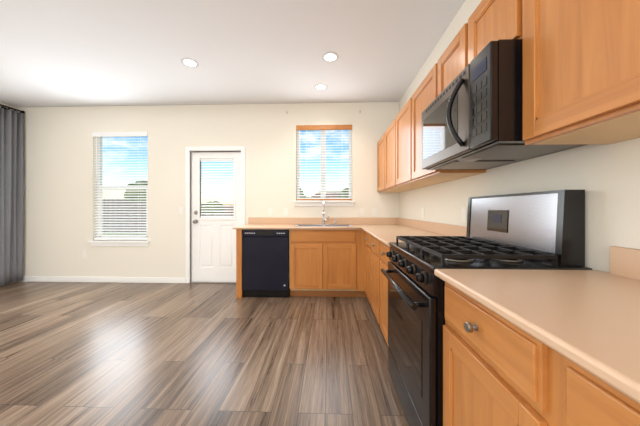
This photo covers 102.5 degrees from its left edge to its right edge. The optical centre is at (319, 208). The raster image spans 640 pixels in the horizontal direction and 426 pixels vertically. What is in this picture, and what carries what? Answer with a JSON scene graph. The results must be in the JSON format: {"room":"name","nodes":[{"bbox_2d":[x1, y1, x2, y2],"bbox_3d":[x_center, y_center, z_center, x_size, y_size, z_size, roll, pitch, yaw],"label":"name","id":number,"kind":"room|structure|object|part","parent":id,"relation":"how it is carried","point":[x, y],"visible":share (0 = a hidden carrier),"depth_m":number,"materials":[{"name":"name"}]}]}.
{"room":"kitchen","nodes":[
{"label":"kitchen","id":0,"kind":"room"},
{"bbox_2d":[0,102,17,111],"bbox_3d":[-4.973,-0.221,0.381,0.150,2.740,7.350,0,0,2],"label":"wall","id":1,"kind":"structure","parent":0,"point":[8,106],"depth_m":3.94,"materials":[{"name":"beige paint"}]},
{"bbox_2d":[0,104,24,285],"bbox_3d":[-4.731,-0.200,2.744,0.164,2.667,2.590,0,0,2],"label":"curtain","id":2,"kind":"object","parent":1,"relation":"attached to","point":[11,193],"visible":1,"depth_m":3.88,"materials":[{"name":"grey fabric"}]},
{"bbox_3d":[-4.743,-1.498,2.744,0.140,0.070,2.590,0,0,2],"label":"rod","id":3,"kind":"part","parent":2,"relation":"part of","materials":[{"name":"brown metal"}]},
{"bbox_2d":[0,282,408,425],"bbox_3d":[-1.922,1.189,0.347,6.250,0.080,7.500,0,0,2],"label":"floor","id":4,"kind":"structure","parent":0,"point":[135,354],"depth_m":1.97,"materials":[{"name":"wood"}]},
{"bbox_2d":[242,229,289,296],"bbox_3d":[-0.691,0.709,3.575,0.594,0.880,0.600,0,0,2],"label":"dishwasher","id":5,"kind":"object","parent":4,"relation":"on","point":[265,262],"visible":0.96,"depth_m":3.28,"materials":[{"name":"black metal"}]},
{"bbox_2d":[348,230,363,296],"bbox_3d":[0.788,0.707,3.541,0.757,0.884,0.618,0,0,2],"label":"base cabinet","id":6,"kind":"object","parent":4,"relation":"on","point":[355,237],"depth_m":3.26,"materials":[{"name":"brown wood"}]},
{"bbox_2d":[232,217,404,229],"bbox_3d":[0.033,0.200,3.548,2.268,0.128,0.659,0,0,2],"label":"countertop","id":7,"kind":"structure","parent":6,"relation":"on","point":[253,222],"depth_m":3.84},
{"bbox_2d":[293,224,353,226],"bbox_3d":[0.049,0.330,3.543,0.784,0.198,0.444,0,0,2],"label":"sink","id":8,"kind":"object","parent":7,"relation":"in","point":[321,225],"visible":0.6,"depth_m":3.69,"materials":[{"name":"metal"}]},
{"bbox_2d":[322,201,336,224],"bbox_3d":[0.129,0.063,3.623,0.214,0.335,0.245,0,0,2],"label":"faucet","id":9,"kind":"object","parent":7,"relation":"on","point":[323,218],"visible":1,"depth_m":3.70,"materials":[{"name":"silver metal"}]},
{"bbox_2d":[364,231,367,297],"bbox_3d":[0.845,0.707,2.969,0.603,0.884,0.560,0,0,2],"label":"base cabinet","id":10,"kind":"object","parent":4,"relation":"on","point":[365,233],"depth_m":3.09,"materials":[{"name":"brown wood"}]},
{"bbox_2d":[368,234,375,316],"bbox_3d":[0.827,0.707,2.459,0.603,0.884,0.460,0,0,2],"label":"base cabinet","id":11,"kind":"object","parent":4,"relation":"on","point":[371,240],"depth_m":2.62,"materials":[{"name":"brown wood"}]},
{"bbox_2d":[376,239,389,345],"bbox_3d":[0.810,0.707,1.999,0.603,0.884,0.461,0,0,2],"label":"base cabinet","id":12,"kind":"object","parent":4,"relation":"on","point":[382,260],"depth_m":2.15,"materials":[{"name":"brown wood"}]},
{"bbox_2d":[360,219,466,246],"bbox_3d":[0.805,0.200,2.474,0.648,0.128,1.410,0,0,2],"label":"countertop","id":13,"kind":"structure","parent":12,"relation":"on","point":[385,231],"depth_m":2.64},
{"bbox_2d":[381,190,592,425],"bbox_3d":[0.736,0.536,1.387,0.682,1.225,0.754,0,0,2],"label":"gas range","id":14,"kind":"object","parent":4,"relation":"on","point":[543,230],"visible":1,"depth_m":1.16,"materials":[{"name":"black metal"}]},
{"bbox_2d":[443,282,534,425],"bbox_3d":[0.766,0.707,0.752,0.602,0.884,0.500,0,0,2],"label":"base cabinet","id":15,"kind":"object","parent":4,"relation":"on","point":[498,370],"depth_m":0.73,"materials":[{"name":"brown wood"}]},
{"bbox_2d":[434,246,639,403],"bbox_3d":[0.726,0.200,-0.004,0.628,0.128,2.017,0,0,2],"label":"countertop","id":16,"kind":"structure","parent":15,"relation":"on","point":[588,321],"depth_m":0.62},
{"bbox_2d":[535,339,639,425],"bbox_3d":[0.748,0.707,0.252,0.602,0.884,0.500,0,0,2],"label":"base cabinet","id":17,"kind":"object","parent":4,"relation":"on","point":[566,394],"depth_m":0.46,"materials":[{"name":"brown wood"}]},
{"bbox_2d":[18,102,398,277],"bbox_3d":[-1.790,-0.221,4.020,6.250,2.740,0.150,0,0,2],"label":"wall","id":18,"kind":"structure","parent":0,"point":[60,199],"depth_m":3.97,"materials":[{"name":"beige paint"}]},
{"bbox_2d":[83,250,86,257],"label":"outlet","id":19,"kind":"object","parent":18,"relation":"attached to","point":[84,251],"depth_m":4.01,"materials":[{"name":"white plastic"}]},
{"bbox_2d":[17,276,185,282],"bbox_3d":[-3.401,1.107,3.993,2.672,0.085,0.018,0,0,2],"label":"baseboard","id":20,"kind":"structure","parent":18,"relation":"attached to","point":[102,279],"depth_m":3.99,"materials":[{"name":"white wood"}]},
{"bbox_2d":[88,136,149,245],"bbox_3d":[-3.106,-0.303,4.032,0.950,1.775,0.170,0,0,2],"label":"window","id":21,"kind":"structure","parent":18,"relation":"attached to","point":[119,242],"depth_m":4.07,"materials":[{"name":"white plastic"}]},
{"bbox_2d":[101,136,147,234],"bbox_3d":[-3.103,-0.346,4.092,0.808,1.618,0.006,0,0,2],"label":"window pane","id":22,"kind":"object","parent":21,"relation":"attached to","point":[123,179],"depth_m":4.09,"materials":[{"name":"clear glass"}]},
{"bbox_2d":[92,132,147,239],"bbox_3d":[-3.106,-0.347,4.020,0.876,1.684,0.076,0,0,2],"label":"blinds","id":23,"kind":"object","parent":18,"relation":"attached to","point":[118,134],"visible":0.88,"depth_m":4.02,"materials":[{"name":"white plastic"}]},
{"bbox_2d":[186,146,244,283],"bbox_3d":[-1.601,0.101,3.999,0.922,2.096,0.177,0,0,2],"label":"door","id":24,"kind":"structure","parent":18,"relation":"attached to","point":[211,245],"depth_m":3.98,"materials":[{"name":"white plastic"}]},
{"bbox_2d":[201,162,233,215],"bbox_3d":[-1.600,-0.316,4.024,0.532,0.920,0.004,0,0,2],"label":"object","id":25,"kind":"structure","parent":24,"relation":"attached to","point":[219,188],"depth_m":4.02,"materials":[{"name":"clear glass"}]},
{"bbox_2d":[268,208,271,215],"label":"outlet","id":26,"kind":"object","parent":18,"relation":"attached to","point":[269,209],"depth_m":3.90,"materials":[{"name":"white plastic"}]},
{"bbox_2d":[283,208,287,215],"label":"outlet","id":27,"kind":"object","parent":18,"relation":"attached to","point":[285,210],"depth_m":3.89,"materials":[{"name":"white plastic"}]},
{"bbox_2d":[293,130,354,205],"bbox_3d":[0.062,-0.648,3.918,0.920,1.225,0.170,0,0,2],"label":"window","id":28,"kind":"structure","parent":18,"relation":"attached to","point":[327,202],"depth_m":3.94,"materials":[{"name":"white plastic"}]},
{"bbox_2d":[300,130,348,197],"bbox_3d":[0.064,-0.691,3.978,0.778,1.068,0.006,0,0,2],"label":"window pane","id":29,"kind":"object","parent":28,"relation":"attached to","point":[326,164],"depth_m":3.98,"materials":[{"name":"clear glass"}]},
{"bbox_2d":[296,125,351,199],"bbox_3d":[0.062,-0.692,3.906,0.846,1.134,0.076,0,0,2],"label":"blinds","id":30,"kind":"object","parent":18,"relation":"attached to","point":[323,127],"visible":1,"depth_m":3.90,"materials":[{"name":"white plastic"}]},
{"bbox_2d":[360,208,363,215],"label":"outlet","id":31,"kind":"object","parent":18,"relation":"attached to","point":[361,209],"depth_m":3.85,"materials":[{"name":"white plastic"}]},
{"bbox_2d":[372,208,375,215],"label":"outlet","id":32,"kind":"object","parent":18,"relation":"attached to","point":[373,209],"depth_m":3.85,"materials":[{"name":"white plastic"}]},
{"bbox_2d":[0,0,465,107],"bbox_3d":[-1.922,-1.631,0.347,6.250,0.080,7.500,0,0,2],"label":"ceiling","id":33,"kind":"structure","parent":0,"point":[74,53],"depth_m":2.57,"materials":[{"name":"white paint"}]},
{"bbox_2d":[181,58,198,66],"bbox_3d":[-1.419,-1.588,2.801,0.176,0.006,0.176,0,0,2],"label":"recessed light","id":34,"kind":"object","parent":33,"relation":"in","point":[188,62],"visible":1,"depth_m":2.79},
{"bbox_2d":[314,84,327,89],"bbox_3d":[0.012,-1.588,3.360,0.176,0.006,0.176,0,0,2],"label":"recessed light","id":35,"kind":"object","parent":33,"relation":"in","point":[320,86],"visible":1,"depth_m":3.34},
{"bbox_2d":[322,52,338,61],"bbox_3d":[0.109,-1.588,2.696,0.176,0.006,0.176,0,0,2],"label":"recessed light","id":36,"kind":"object","parent":33,"relation":"in","point":[330,56],"visible":1,"depth_m":2.68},
{"bbox_2d":[399,0,639,272],"bbox_3d":[1.124,-0.221,0.163,0.150,2.740,7.350,0,0,2],"label":"wall","id":37,"kind":"structure","parent":0,"point":[606,177],"depth_m":1.11,"materials":[{"name":"beige paint"}]},
{"bbox_2d":[377,139,400,192],"bbox_3d":[1.006,-0.615,3.541,0.324,0.753,0.604,0,0,2],"label":"upper cabinet","id":38,"kind":"object","parent":37,"relation":"attached to","point":[379,142],"depth_m":3.71,"materials":[{"name":"brown wood"}]},
{"bbox_2d":[381,122,420,190],"bbox_3d":[0.988,-0.615,3.044,0.324,0.753,0.675,0,0,2],"label":"upper cabinet","id":39,"kind":"object","parent":37,"relation":"attached to","point":[387,138],"depth_m":3.20,"materials":[{"name":"brown wood"}]},
{"bbox_2d":[393,106,438,186],"bbox_3d":[0.969,-0.615,2.511,0.324,0.753,0.675,0,0,2],"label":"upper cabinet","id":40,"kind":"object","parent":37,"relation":"attached to","point":[399,156],"depth_m":2.65,"materials":[{"name":"brown wood"}]},
{"bbox_2d":[405,63,485,182],"bbox_3d":[0.951,-0.615,2.014,0.324,0.753,0.604,0,0,2],"label":"upper cabinet","id":41,"kind":"object","parent":37,"relation":"attached to","point":[427,91],"depth_m":2.09,"materials":[{"name":"brown wood"}]},
{"bbox_2d":[461,207,466,222],"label":"outlet","id":42,"kind":"object","parent":37,"relation":"attached to","point":[463,214],"depth_m":1.97,"materials":[{"name":"white plastic"}]},
{"bbox_2d":[438,0,522,94],"bbox_3d":[0.927,-0.821,1.338,0.323,0.343,0.746,0,0,2],"label":"upper cabinet","id":43,"kind":"object","parent":37,"relation":"attached to","point":[486,24],"visible":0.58,"depth_m":1.23,"materials":[{"name":"brown wood"}]},
{"bbox_2d":[422,39,584,169],"bbox_3d":[0.844,-0.448,1.341,0.490,0.391,0.738,0,0,2],"label":"microwave","id":44,"kind":"object","parent":43,"relation":"attached to","point":[472,115],"visible":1,"depth_m":1.09,"materials":[{"name":"black metal"}]},
{"bbox_2d":[523,0,639,144],"bbox_3d":[0.903,-0.615,0.663,0.324,0.753,0.600,0,0,2],"label":"upper cabinet","id":45,"kind":"object","parent":37,"relation":"attached to","point":[581,72],"visible":0.98,"depth_m":0.73,"materials":[{"name":"brown wood"}]},
{"label":"outside","id":46,"kind":"structure","parent":0,"visible":0},
{"bbox_2d":[103,233,145,234],"bbox_3d":[-5.580,1.354,10.669,38.000,0.050,12.830,0,0,2],"label":"lawn","id":47,"kind":"structure","parent":46,"point":[123,234],"depth_m":13.13,"materials":[{"name":"green plant"}]},
{"bbox_2d":[103,199,233,231],"bbox_3d":[-7.474,0.379,13.654,34.000,1.900,0.120,0,0,2],"label":"fence","id":48,"kind":"object","parent":47,"relation":"on","point":[132,215],"depth_m":13.76,"materials":[{"name":"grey wood"}]},
{"bbox_2d":[123,181,348,234],"bbox_3d":[-4.174,0.360,16.473,15.765,3.938,13.843,0,0,2],"label":"trees","id":49,"kind":"object","parent":47,"relation":"on","point":[201,204],"depth_m":10.12,"materials":[{"name":"green plant"}]},
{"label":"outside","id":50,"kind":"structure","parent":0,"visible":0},
{"bbox_2d":[223,204,233,212],"bbox_3d":[-10.685,0.939,28.779,8.300,2.780,7.800,0,0,2],"label":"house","id":51,"kind":"structure","parent":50,"point":[229,209],"depth_m":26.53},
{"bbox_2d":[310,191,340,197],"bbox_3d":[1.193,0.189,29.354,5.800,4.280,7.800,0,0,2],"label":"house","id":52,"kind":"structure","parent":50,"point":[327,194],"depth_m":28.16,"materials":[{"name":"white"}]}
]}

